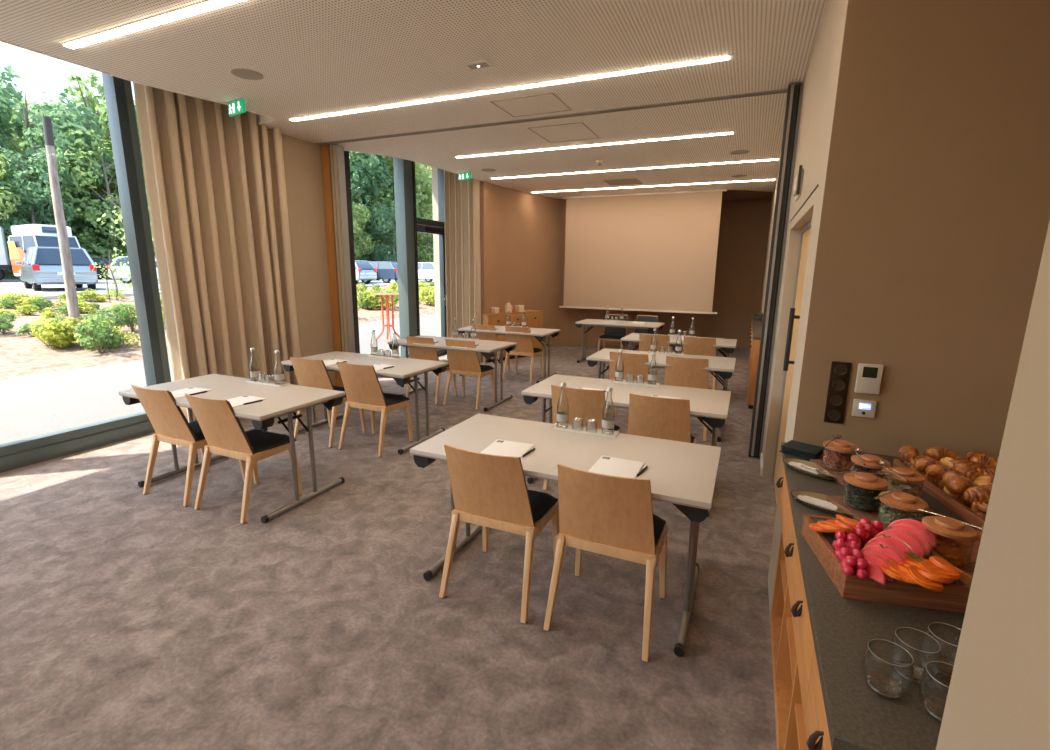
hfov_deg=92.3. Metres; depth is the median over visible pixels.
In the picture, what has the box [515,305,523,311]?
storage box
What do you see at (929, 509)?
wooden board
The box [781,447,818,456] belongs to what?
cloth napkin
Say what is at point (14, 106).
tree
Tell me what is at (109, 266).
tree
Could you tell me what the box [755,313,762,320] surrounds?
storage box
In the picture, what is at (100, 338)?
shrub
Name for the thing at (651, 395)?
notepad
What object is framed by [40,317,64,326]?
shrub
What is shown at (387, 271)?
car
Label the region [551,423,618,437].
tray
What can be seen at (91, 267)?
tail lamp
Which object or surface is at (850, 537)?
grape
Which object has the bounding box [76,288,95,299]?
shrub
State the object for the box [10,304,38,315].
shrub
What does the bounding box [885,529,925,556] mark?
watermelon slice
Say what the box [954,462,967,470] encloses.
croissant
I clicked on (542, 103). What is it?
access hatch
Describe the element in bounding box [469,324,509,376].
dining chair
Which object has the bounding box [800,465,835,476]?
serving spoon
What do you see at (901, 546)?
watermelon slice
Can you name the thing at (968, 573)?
serving tray
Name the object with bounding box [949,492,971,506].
croissant
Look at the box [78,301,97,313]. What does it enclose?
shrub
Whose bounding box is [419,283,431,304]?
shrub
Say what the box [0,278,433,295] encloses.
ground
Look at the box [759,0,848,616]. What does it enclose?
wall
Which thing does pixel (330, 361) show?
notepad
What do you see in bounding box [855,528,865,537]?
grape
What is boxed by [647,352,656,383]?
water bottle
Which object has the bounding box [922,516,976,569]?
storage jar
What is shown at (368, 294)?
shrub
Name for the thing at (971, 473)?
croissant
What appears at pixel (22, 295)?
shrub
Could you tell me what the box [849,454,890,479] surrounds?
storage jar
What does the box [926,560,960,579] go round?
slice
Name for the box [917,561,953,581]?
slice
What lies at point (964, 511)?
tray
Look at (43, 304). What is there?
shrub
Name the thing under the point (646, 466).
ballpoint pen
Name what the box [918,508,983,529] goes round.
serving spoon
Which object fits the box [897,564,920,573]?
slice
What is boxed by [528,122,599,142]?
access hatch
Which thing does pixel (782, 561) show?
shelf
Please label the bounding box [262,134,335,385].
wall
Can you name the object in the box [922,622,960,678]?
glass tumbler
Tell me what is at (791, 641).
shelf
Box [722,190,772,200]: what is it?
ceiling
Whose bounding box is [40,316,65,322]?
shrub
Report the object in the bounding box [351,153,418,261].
tree
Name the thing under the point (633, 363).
dining chair
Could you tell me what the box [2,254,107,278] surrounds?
ground
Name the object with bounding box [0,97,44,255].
tree
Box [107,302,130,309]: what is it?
shrub
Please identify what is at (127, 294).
kerb
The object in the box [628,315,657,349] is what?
dining chair
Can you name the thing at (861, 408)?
control display
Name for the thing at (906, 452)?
croissant
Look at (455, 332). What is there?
water bottle
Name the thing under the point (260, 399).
ballpoint pen
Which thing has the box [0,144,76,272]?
tree
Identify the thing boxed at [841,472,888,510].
storage jar
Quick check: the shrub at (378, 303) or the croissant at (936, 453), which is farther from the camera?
the shrub at (378, 303)
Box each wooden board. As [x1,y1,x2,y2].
[810,459,883,491]
[826,496,883,520]
[882,502,933,514]
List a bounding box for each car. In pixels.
[16,247,97,290]
[92,258,115,278]
[106,257,158,283]
[355,260,376,283]
[356,261,397,282]
[418,262,433,282]
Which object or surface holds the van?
on the ground at (12, 286)
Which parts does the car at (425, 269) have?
cabin glass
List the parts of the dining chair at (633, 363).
backrest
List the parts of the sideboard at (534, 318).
drawer, door, drawer, drawer, door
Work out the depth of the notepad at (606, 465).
2.35 m
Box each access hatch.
[490,93,571,116]
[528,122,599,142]
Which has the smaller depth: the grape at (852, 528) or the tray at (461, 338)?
the grape at (852, 528)
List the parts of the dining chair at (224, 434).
leg, backrest, seat frame, leg, leg, seat, leg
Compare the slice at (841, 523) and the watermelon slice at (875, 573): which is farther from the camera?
the slice at (841, 523)
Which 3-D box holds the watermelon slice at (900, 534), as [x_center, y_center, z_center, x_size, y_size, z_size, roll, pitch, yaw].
[0.945,0.421,1.272,0.039,0.048,0.110,-7,14,-34]
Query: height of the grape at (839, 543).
0.028 m
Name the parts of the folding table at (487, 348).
leg frame, leg frame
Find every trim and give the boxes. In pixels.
[0,40,277,125]
[314,88,787,145]
[344,150,482,180]
[790,184,818,221]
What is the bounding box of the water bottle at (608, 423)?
[601,387,614,433]
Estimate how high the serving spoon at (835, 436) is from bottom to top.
0.009 m
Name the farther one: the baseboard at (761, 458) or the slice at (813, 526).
the baseboard at (761, 458)
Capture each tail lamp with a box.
[32,264,39,270]
[89,265,96,270]
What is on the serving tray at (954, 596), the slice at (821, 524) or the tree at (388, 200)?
the slice at (821, 524)
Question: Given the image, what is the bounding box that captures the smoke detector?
[596,160,603,165]
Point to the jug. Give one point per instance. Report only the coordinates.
(508, 306)
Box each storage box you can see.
[491,307,498,312]
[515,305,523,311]
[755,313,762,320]
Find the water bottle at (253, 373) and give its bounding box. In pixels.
[249,348,259,380]
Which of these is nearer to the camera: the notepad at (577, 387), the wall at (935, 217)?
the wall at (935, 217)
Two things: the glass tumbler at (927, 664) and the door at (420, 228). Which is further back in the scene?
the door at (420, 228)
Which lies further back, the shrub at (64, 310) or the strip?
the shrub at (64, 310)
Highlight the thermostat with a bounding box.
[854,363,882,394]
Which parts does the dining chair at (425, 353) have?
leg, backrest, leg, leg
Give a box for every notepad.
[171,387,211,398]
[227,395,266,406]
[324,359,348,365]
[373,364,395,370]
[480,439,533,457]
[577,387,603,389]
[588,455,644,477]
[651,395,680,398]
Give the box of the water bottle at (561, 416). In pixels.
[556,382,568,427]
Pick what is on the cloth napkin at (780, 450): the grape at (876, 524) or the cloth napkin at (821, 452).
the cloth napkin at (821, 452)
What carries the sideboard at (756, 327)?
on the floor
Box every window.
[0,72,170,472]
[344,151,446,357]
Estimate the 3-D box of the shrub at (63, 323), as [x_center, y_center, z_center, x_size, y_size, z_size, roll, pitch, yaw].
[-8.896,-0.795,9.695,0.654,0.512,0.599,3,12,9]
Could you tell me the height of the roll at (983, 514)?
0.035 m
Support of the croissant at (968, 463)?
on the croissant
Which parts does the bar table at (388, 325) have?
leg, leg, leg, leg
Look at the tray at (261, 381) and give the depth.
3.98 m
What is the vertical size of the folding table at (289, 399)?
0.738 m
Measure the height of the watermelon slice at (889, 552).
0.044 m
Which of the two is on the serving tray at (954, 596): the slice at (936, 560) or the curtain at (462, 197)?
the slice at (936, 560)
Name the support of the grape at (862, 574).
on the serving tray at (954, 596)
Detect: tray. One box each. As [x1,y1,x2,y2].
[246,378,289,386]
[367,354,402,358]
[450,337,478,340]
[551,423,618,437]
[611,379,659,386]
[648,351,683,354]
[668,334,695,336]
[801,514,970,612]
[893,459,984,531]
[953,530,981,583]
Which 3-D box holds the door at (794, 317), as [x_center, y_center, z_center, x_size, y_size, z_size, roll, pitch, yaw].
[1.703,0.022,3.237,0.142,1.962,1.572,6,13,23]
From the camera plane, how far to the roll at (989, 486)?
1.61 m
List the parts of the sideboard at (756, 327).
drawer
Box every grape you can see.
[835,530,846,539]
[835,539,846,548]
[835,548,839,556]
[839,547,850,557]
[840,560,851,567]
[842,565,854,575]
[845,556,856,566]
[846,526,855,533]
[846,533,857,541]
[848,541,859,549]
[851,549,863,558]
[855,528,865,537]
[855,568,867,579]
[856,522,864,529]
[856,558,868,568]
[860,518,871,524]
[860,535,867,542]
[864,524,873,533]
[872,520,882,529]
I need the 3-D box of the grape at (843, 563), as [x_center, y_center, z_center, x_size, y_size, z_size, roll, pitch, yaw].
[0.754,0.448,1.183,0.024,0.025,0.025,7,13,27]
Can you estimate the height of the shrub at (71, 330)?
0.603 m
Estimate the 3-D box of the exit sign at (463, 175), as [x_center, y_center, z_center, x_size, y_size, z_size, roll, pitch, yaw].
[-0.926,-3.059,7.754,0.247,0.109,0.029,9,14,34]
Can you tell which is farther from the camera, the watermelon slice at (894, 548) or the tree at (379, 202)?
the tree at (379, 202)
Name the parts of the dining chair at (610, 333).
seat frame, seat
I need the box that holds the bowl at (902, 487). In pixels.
[898,485,911,490]
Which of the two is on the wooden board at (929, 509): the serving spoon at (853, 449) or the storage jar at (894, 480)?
the storage jar at (894, 480)
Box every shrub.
[0,293,22,302]
[0,298,17,307]
[0,308,19,316]
[0,313,15,333]
[9,294,41,308]
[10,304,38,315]
[13,292,28,302]
[13,323,41,335]
[24,316,75,347]
[30,297,52,308]
[39,307,58,314]
[40,310,64,317]
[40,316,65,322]
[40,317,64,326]
[42,323,73,343]
[50,294,85,309]
[56,304,67,315]
[57,293,83,300]
[64,319,92,346]
[65,317,79,324]
[66,302,91,313]
[72,318,124,348]
[74,315,123,352]
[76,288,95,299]
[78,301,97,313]
[78,314,92,322]
[90,291,110,298]
[90,302,104,311]
[91,296,106,301]
[92,306,123,329]
[97,323,139,347]
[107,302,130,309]
[109,288,125,297]
[112,303,137,330]
[357,286,379,308]
[357,295,370,308]
[359,301,370,309]
[371,295,395,310]
[374,290,393,309]
[383,285,397,307]
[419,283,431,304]
[425,290,434,306]
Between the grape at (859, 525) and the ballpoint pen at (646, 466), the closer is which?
the grape at (859, 525)
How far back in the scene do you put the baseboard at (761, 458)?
4.28 m
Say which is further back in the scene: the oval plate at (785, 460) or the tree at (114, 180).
the tree at (114, 180)
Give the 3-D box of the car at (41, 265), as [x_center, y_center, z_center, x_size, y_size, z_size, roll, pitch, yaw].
[-19.429,-4.403,20.920,4.442,1.670,2.200,11,15,40]
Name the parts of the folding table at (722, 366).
leg frame, rail, leg frame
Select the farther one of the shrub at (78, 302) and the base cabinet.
the shrub at (78, 302)
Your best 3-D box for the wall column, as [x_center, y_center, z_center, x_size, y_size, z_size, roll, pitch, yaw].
[-1.569,-2.660,10.977,0.730,4.020,0.400,6,13,23]
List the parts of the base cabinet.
leather pull, drawer, leather pull, drawer, leather pull, drawer, leather pull, drawer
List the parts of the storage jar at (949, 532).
lid, knob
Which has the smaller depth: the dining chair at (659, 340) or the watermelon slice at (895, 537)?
the watermelon slice at (895, 537)
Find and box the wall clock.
[793,165,803,200]
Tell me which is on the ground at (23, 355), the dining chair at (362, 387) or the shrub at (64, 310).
the shrub at (64, 310)
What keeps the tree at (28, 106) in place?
on the ground at (8, 275)
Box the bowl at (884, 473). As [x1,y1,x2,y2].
[877,471,891,475]
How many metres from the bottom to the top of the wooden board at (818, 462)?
0.018 m
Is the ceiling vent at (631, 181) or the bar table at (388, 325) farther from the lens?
the bar table at (388, 325)
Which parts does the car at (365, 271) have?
cabin glass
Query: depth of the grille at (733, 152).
6.23 m
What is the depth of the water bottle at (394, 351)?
5.14 m
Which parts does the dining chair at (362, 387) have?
leg, backrest, leg, seat frame, leg, seat, leg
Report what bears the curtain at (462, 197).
hanging from the ceiling at (757, 121)
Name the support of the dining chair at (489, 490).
on the floor
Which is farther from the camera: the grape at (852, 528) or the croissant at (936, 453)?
the croissant at (936, 453)
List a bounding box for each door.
[417,224,446,354]
[772,220,811,503]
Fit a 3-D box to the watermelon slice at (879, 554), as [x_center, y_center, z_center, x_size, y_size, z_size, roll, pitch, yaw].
[0.838,0.441,1.196,0.032,0.037,0.088,-9,15,-39]
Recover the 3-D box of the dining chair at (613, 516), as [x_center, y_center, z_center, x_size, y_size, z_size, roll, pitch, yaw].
[0.407,0.764,2.384,0.484,0.825,0.527,6,13,23]
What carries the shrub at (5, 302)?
on the ground at (23, 355)
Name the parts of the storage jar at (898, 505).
lid, knob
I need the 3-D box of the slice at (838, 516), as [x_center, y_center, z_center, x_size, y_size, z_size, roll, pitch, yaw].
[0.888,0.403,1.378,0.069,0.030,0.053,8,14,31]
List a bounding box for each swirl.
[910,455,932,464]
[972,500,988,512]
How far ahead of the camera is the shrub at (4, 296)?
13.28 m
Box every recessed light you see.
[60,0,243,48]
[287,54,733,120]
[455,131,735,157]
[463,60,493,69]
[490,158,779,178]
[531,179,776,192]
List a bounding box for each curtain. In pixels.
[133,82,300,422]
[444,170,480,360]
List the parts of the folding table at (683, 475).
leg frame, leg frame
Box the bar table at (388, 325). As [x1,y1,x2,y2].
[371,293,399,340]
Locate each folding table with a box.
[118,374,344,523]
[281,351,447,454]
[387,335,516,411]
[410,413,720,656]
[456,325,559,382]
[521,374,730,516]
[575,319,664,368]
[586,348,735,441]
[621,333,736,390]
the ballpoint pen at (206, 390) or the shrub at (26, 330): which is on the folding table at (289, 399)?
the ballpoint pen at (206, 390)
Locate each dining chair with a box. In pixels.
[131,385,245,506]
[185,394,302,523]
[290,356,366,447]
[337,362,412,456]
[405,336,456,404]
[439,444,559,623]
[443,339,494,409]
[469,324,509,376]
[503,326,542,382]
[543,385,620,489]
[543,464,667,661]
[597,314,627,351]
[606,352,650,416]
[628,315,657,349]
[628,393,695,517]
[639,334,669,351]
[664,356,709,441]
[682,336,717,389]
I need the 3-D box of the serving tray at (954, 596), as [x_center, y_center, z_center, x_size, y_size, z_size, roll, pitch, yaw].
[0.902,0.468,1.292,0.262,0.062,0.302,3,12,11]
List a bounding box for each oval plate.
[782,458,837,479]
[790,490,853,516]
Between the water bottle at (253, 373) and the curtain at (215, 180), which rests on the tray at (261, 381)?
the water bottle at (253, 373)
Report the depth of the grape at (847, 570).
1.16 m
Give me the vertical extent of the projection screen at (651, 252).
2.231 m
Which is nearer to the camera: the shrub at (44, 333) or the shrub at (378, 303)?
the shrub at (44, 333)
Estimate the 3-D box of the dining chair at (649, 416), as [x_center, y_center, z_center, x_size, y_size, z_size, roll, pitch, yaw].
[0.982,0.506,3.660,0.484,0.825,0.527,6,13,23]
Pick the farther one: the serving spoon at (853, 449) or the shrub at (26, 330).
the shrub at (26, 330)
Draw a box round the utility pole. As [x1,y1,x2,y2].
[33,117,79,318]
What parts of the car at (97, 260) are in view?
cabin glass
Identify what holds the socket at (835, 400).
attached to the strip
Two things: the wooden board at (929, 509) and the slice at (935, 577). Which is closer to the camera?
the slice at (935, 577)
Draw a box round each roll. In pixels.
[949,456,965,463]
[975,510,985,518]
[980,484,992,490]
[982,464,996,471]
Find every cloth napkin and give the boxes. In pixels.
[779,450,821,458]
[781,440,824,454]
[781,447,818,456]
[782,450,823,458]
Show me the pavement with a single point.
(31, 406)
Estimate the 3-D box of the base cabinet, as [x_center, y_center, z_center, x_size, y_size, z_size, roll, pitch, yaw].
[1.254,0.930,1.455,0.963,0.900,1.611,6,13,23]
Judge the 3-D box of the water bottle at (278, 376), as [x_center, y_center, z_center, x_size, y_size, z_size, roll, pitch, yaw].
[-1.907,-0.058,3.904,0.070,0.268,0.070,1,12,4]
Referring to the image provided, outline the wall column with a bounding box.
[431,166,440,336]
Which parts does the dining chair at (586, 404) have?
leg, backrest, seat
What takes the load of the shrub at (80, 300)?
on the ground at (23, 355)
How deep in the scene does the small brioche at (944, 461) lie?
1.84 m
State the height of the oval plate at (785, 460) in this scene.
0.015 m
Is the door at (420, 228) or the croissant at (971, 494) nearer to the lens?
the croissant at (971, 494)
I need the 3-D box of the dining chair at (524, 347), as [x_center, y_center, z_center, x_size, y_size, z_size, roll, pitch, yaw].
[-0.029,-0.346,7.691,0.484,0.825,0.527,6,13,23]
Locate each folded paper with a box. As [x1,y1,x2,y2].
[788,462,819,473]
[795,495,837,509]
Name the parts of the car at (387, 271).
cabin glass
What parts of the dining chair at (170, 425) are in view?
leg, backrest, seat frame, leg, seat, leg, leg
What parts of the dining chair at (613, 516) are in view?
leg, leg, backrest, seat frame, leg, seat, leg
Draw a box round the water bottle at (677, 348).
[675,330,681,353]
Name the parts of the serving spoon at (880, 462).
handle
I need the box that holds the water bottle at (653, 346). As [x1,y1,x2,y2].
[650,328,656,351]
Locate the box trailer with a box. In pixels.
[0,227,10,279]
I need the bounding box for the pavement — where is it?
[0,313,435,444]
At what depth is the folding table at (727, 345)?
6.79 m
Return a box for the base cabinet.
[770,442,980,749]
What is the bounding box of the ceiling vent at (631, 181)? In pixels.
[602,178,642,185]
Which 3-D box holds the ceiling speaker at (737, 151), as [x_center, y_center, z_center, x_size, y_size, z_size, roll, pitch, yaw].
[2.653,-2.753,6.232,0.224,0.009,0.224,6,13,23]
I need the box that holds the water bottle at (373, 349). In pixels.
[371,330,377,355]
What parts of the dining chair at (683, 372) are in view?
backrest, leg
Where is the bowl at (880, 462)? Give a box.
[873,460,884,464]
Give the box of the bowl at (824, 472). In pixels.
[816,469,835,476]
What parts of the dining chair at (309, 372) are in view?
leg, backrest, leg, leg, seat, leg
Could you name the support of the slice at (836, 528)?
on the serving tray at (954, 596)
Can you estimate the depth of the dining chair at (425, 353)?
6.25 m
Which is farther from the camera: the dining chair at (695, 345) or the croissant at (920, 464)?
the dining chair at (695, 345)
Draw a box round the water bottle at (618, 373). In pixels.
[615,349,623,381]
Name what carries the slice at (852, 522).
on the serving tray at (954, 596)
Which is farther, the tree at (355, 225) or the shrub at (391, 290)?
the tree at (355, 225)
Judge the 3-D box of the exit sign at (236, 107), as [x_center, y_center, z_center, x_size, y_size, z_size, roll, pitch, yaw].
[-2.590,-2.406,4.531,0.260,0.115,0.029,9,14,34]
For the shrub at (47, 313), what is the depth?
12.01 m
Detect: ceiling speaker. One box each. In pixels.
[231,68,263,79]
[481,168,495,171]
[730,150,749,153]
[731,175,746,177]
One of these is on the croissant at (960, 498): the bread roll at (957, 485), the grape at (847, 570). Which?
the bread roll at (957, 485)
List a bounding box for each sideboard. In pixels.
[481,310,543,362]
[747,317,762,408]
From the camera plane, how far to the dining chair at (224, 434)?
3.35 m
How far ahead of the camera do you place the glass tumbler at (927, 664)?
0.88 m
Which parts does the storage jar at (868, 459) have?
lid, knob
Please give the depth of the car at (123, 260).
28.39 m
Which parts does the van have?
panel, cabin glass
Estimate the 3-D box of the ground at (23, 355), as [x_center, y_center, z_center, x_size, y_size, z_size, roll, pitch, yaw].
[-2.880,-4.555,28.236,10.149,0.741,90.000,6,13,23]
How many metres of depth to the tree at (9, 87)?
48.16 m
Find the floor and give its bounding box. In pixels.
[0,346,776,749]
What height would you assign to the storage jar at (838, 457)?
0.104 m
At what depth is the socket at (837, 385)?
2.13 m
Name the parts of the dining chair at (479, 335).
backrest, leg, leg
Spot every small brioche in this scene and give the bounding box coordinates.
[939,457,953,469]
[973,477,992,485]
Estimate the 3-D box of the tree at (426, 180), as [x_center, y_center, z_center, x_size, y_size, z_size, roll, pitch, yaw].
[-16.474,-26.308,82.302,14.767,21.640,16.855,-5,13,-24]
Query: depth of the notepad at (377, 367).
4.70 m
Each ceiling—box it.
[0,0,826,142]
[329,93,786,198]
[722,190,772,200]
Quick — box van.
[7,224,80,282]
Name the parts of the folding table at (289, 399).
leg frame, leg frame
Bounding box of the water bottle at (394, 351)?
[392,331,398,357]
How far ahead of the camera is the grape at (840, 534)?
1.28 m
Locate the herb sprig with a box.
[903,551,924,561]
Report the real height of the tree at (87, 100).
17.544 m
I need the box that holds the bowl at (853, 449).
[850,447,859,451]
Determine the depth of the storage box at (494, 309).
9.14 m
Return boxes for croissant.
[898,445,918,461]
[909,463,925,475]
[913,457,940,472]
[923,447,957,460]
[924,474,934,484]
[925,464,951,479]
[933,479,944,489]
[942,470,965,484]
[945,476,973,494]
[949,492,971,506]
[953,460,980,469]
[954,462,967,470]
[959,467,982,480]
[964,486,990,502]
[966,451,987,460]
[969,455,996,465]
[977,468,994,474]
[977,474,994,480]
[989,456,998,462]
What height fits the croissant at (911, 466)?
0.060 m
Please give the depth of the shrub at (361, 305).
18.10 m
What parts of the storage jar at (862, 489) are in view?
lid, knob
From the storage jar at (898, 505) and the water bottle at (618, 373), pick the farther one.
the water bottle at (618, 373)
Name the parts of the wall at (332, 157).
wooden post, panel, panel, panel, panel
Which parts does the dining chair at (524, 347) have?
leg, leg, backrest, seat frame, leg, seat, leg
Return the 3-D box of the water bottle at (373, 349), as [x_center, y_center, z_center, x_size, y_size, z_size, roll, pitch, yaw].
[-1.575,-0.336,5.258,0.070,0.268,0.070,-2,12,-14]
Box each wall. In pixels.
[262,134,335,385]
[320,145,354,386]
[479,180,770,361]
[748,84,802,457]
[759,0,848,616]
[793,0,1049,459]
[936,220,1049,749]
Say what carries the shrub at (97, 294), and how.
on the ground at (23, 355)
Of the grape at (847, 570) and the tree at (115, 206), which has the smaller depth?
the grape at (847, 570)
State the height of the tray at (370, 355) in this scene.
0.014 m
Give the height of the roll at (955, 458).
0.040 m
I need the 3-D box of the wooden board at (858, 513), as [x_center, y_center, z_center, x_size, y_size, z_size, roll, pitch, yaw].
[1.080,0.441,1.540,0.135,0.018,0.297,0,12,-4]
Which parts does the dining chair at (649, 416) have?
backrest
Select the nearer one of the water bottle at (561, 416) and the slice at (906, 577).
the slice at (906, 577)
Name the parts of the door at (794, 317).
handle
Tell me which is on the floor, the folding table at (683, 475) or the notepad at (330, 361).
the folding table at (683, 475)
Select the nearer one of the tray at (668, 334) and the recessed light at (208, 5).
the recessed light at (208, 5)
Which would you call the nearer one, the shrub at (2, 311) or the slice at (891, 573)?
the slice at (891, 573)
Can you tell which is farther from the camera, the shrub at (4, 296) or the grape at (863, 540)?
the shrub at (4, 296)
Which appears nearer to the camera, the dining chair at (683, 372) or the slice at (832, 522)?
the slice at (832, 522)
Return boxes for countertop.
[752,317,762,339]
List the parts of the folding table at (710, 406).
leg frame, rail, leg frame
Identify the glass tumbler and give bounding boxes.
[862,639,913,699]
[889,627,940,684]
[919,661,953,722]
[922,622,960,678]
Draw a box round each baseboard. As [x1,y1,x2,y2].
[485,343,749,361]
[760,453,762,475]
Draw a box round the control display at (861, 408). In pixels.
[851,399,876,417]
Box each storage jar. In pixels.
[821,440,860,470]
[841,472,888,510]
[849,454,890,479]
[879,491,927,522]
[882,467,924,497]
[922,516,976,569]
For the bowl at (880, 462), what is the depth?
1.71 m
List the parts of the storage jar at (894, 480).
lid, knob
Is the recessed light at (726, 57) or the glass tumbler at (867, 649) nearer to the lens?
the glass tumbler at (867, 649)
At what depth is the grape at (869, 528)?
1.31 m
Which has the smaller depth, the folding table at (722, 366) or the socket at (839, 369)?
the socket at (839, 369)
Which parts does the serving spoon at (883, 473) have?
handle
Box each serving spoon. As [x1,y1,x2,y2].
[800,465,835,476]
[825,435,841,446]
[835,471,891,475]
[850,447,865,464]
[873,460,908,481]
[875,485,911,498]
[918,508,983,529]
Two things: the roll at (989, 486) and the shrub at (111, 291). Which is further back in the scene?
the shrub at (111, 291)
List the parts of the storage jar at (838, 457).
lid, knob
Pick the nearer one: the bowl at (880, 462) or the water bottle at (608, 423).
the bowl at (880, 462)
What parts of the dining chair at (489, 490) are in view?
leg, leg, backrest, seat frame, leg, seat, leg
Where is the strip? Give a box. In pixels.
[824,361,851,423]
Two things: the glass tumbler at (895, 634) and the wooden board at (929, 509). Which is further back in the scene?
the wooden board at (929, 509)
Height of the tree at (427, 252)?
10.691 m
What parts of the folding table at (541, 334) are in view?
leg frame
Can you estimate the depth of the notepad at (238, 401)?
3.47 m
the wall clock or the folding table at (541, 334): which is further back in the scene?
the folding table at (541, 334)
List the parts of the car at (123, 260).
cabin glass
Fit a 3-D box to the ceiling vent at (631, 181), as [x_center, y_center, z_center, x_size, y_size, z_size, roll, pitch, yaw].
[1.638,-3.219,8.421,0.560,0.010,0.560,6,13,23]
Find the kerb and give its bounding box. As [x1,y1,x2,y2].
[0,284,428,299]
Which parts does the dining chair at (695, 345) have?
backrest, leg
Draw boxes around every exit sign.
[228,98,245,116]
[458,171,470,180]
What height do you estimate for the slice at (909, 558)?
0.016 m
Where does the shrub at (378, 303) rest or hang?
on the ground at (23, 355)
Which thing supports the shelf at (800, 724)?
attached to the base cabinet
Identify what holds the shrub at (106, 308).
on the ground at (23, 355)
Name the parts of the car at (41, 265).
cabin glass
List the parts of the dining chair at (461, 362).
leg, leg, backrest, seat frame, leg, seat, leg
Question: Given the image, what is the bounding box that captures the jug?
[505,301,512,312]
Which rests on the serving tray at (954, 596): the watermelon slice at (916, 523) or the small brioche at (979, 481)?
the watermelon slice at (916, 523)
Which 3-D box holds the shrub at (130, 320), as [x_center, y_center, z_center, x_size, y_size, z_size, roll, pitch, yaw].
[-8.959,-1.299,11.449,0.637,0.680,0.595,-6,14,-29]
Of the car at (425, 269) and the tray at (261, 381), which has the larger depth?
the car at (425, 269)
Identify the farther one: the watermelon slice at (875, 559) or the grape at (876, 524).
the grape at (876, 524)
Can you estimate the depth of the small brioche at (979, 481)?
1.66 m
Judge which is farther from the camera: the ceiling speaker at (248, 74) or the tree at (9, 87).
the tree at (9, 87)
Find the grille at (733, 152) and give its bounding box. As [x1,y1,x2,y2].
[731,151,747,153]
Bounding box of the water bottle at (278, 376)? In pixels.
[274,350,284,384]
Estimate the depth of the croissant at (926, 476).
1.78 m
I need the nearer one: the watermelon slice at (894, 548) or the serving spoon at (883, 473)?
the watermelon slice at (894, 548)
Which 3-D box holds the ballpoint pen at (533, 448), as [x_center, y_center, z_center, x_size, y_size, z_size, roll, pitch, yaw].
[0.020,0.387,2.535,0.012,0.013,0.140,7,13,26]
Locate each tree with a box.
[0,63,31,155]
[0,83,114,245]
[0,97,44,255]
[0,99,32,142]
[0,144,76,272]
[0,153,24,248]
[5,98,68,253]
[11,97,108,229]
[33,129,152,257]
[36,69,143,256]
[92,250,131,299]
[96,189,159,290]
[101,173,155,256]
[349,151,391,260]
[349,152,366,234]
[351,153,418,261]
[352,203,375,260]
[353,217,359,235]
[357,156,426,260]
[366,195,420,258]
[366,202,396,261]
[379,162,432,260]
[416,210,433,261]
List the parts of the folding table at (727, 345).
leg frame, rail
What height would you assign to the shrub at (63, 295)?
0.342 m
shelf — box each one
[780,559,787,602]
[786,616,796,684]
[795,703,806,749]
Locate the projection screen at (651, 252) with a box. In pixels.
[559,189,726,313]
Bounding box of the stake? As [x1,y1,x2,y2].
[103,259,110,302]
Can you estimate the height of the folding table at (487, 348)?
0.738 m
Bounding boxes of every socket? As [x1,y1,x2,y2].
[828,410,840,420]
[830,395,842,405]
[832,380,844,390]
[834,364,847,375]
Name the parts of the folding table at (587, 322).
leg frame, rail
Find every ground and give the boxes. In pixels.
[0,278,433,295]
[0,285,434,379]
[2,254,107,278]
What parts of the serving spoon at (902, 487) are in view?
handle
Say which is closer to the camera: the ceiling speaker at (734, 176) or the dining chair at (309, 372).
the dining chair at (309, 372)
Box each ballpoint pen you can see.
[189,390,207,394]
[243,399,262,404]
[522,447,534,456]
[637,465,647,475]
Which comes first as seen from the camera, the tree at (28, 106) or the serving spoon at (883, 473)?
the serving spoon at (883, 473)
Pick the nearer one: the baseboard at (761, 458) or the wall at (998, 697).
the wall at (998, 697)
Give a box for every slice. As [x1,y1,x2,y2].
[809,523,830,532]
[817,522,836,532]
[825,520,838,525]
[825,523,852,532]
[835,519,856,528]
[836,514,847,519]
[841,518,864,527]
[853,561,885,584]
[861,545,903,563]
[863,536,913,556]
[863,551,892,561]
[863,554,893,581]
[864,542,906,561]
[873,530,923,557]
[878,565,907,582]
[879,535,916,554]
[883,524,929,555]
[884,558,899,571]
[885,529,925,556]
[888,519,936,547]
[895,523,932,550]
[896,570,927,583]
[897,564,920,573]
[904,562,936,571]
[905,555,916,562]
[906,565,943,590]
[908,560,942,569]
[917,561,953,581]
[917,569,951,583]
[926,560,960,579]
[929,556,963,576]
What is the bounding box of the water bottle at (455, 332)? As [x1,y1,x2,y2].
[453,318,457,337]
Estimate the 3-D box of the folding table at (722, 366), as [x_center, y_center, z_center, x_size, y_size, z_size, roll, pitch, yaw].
[1.460,0.175,5.476,1.456,0.738,0.727,6,13,23]
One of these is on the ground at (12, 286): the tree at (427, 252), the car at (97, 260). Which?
the car at (97, 260)
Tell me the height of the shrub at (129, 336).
0.568 m
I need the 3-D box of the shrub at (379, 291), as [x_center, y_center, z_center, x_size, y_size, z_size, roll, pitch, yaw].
[-5.143,-2.728,18.385,0.784,0.837,0.733,-9,15,-38]
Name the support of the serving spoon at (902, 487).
on the storage jar at (898, 505)
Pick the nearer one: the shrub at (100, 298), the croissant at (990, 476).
the croissant at (990, 476)
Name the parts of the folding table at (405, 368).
leg frame, leg frame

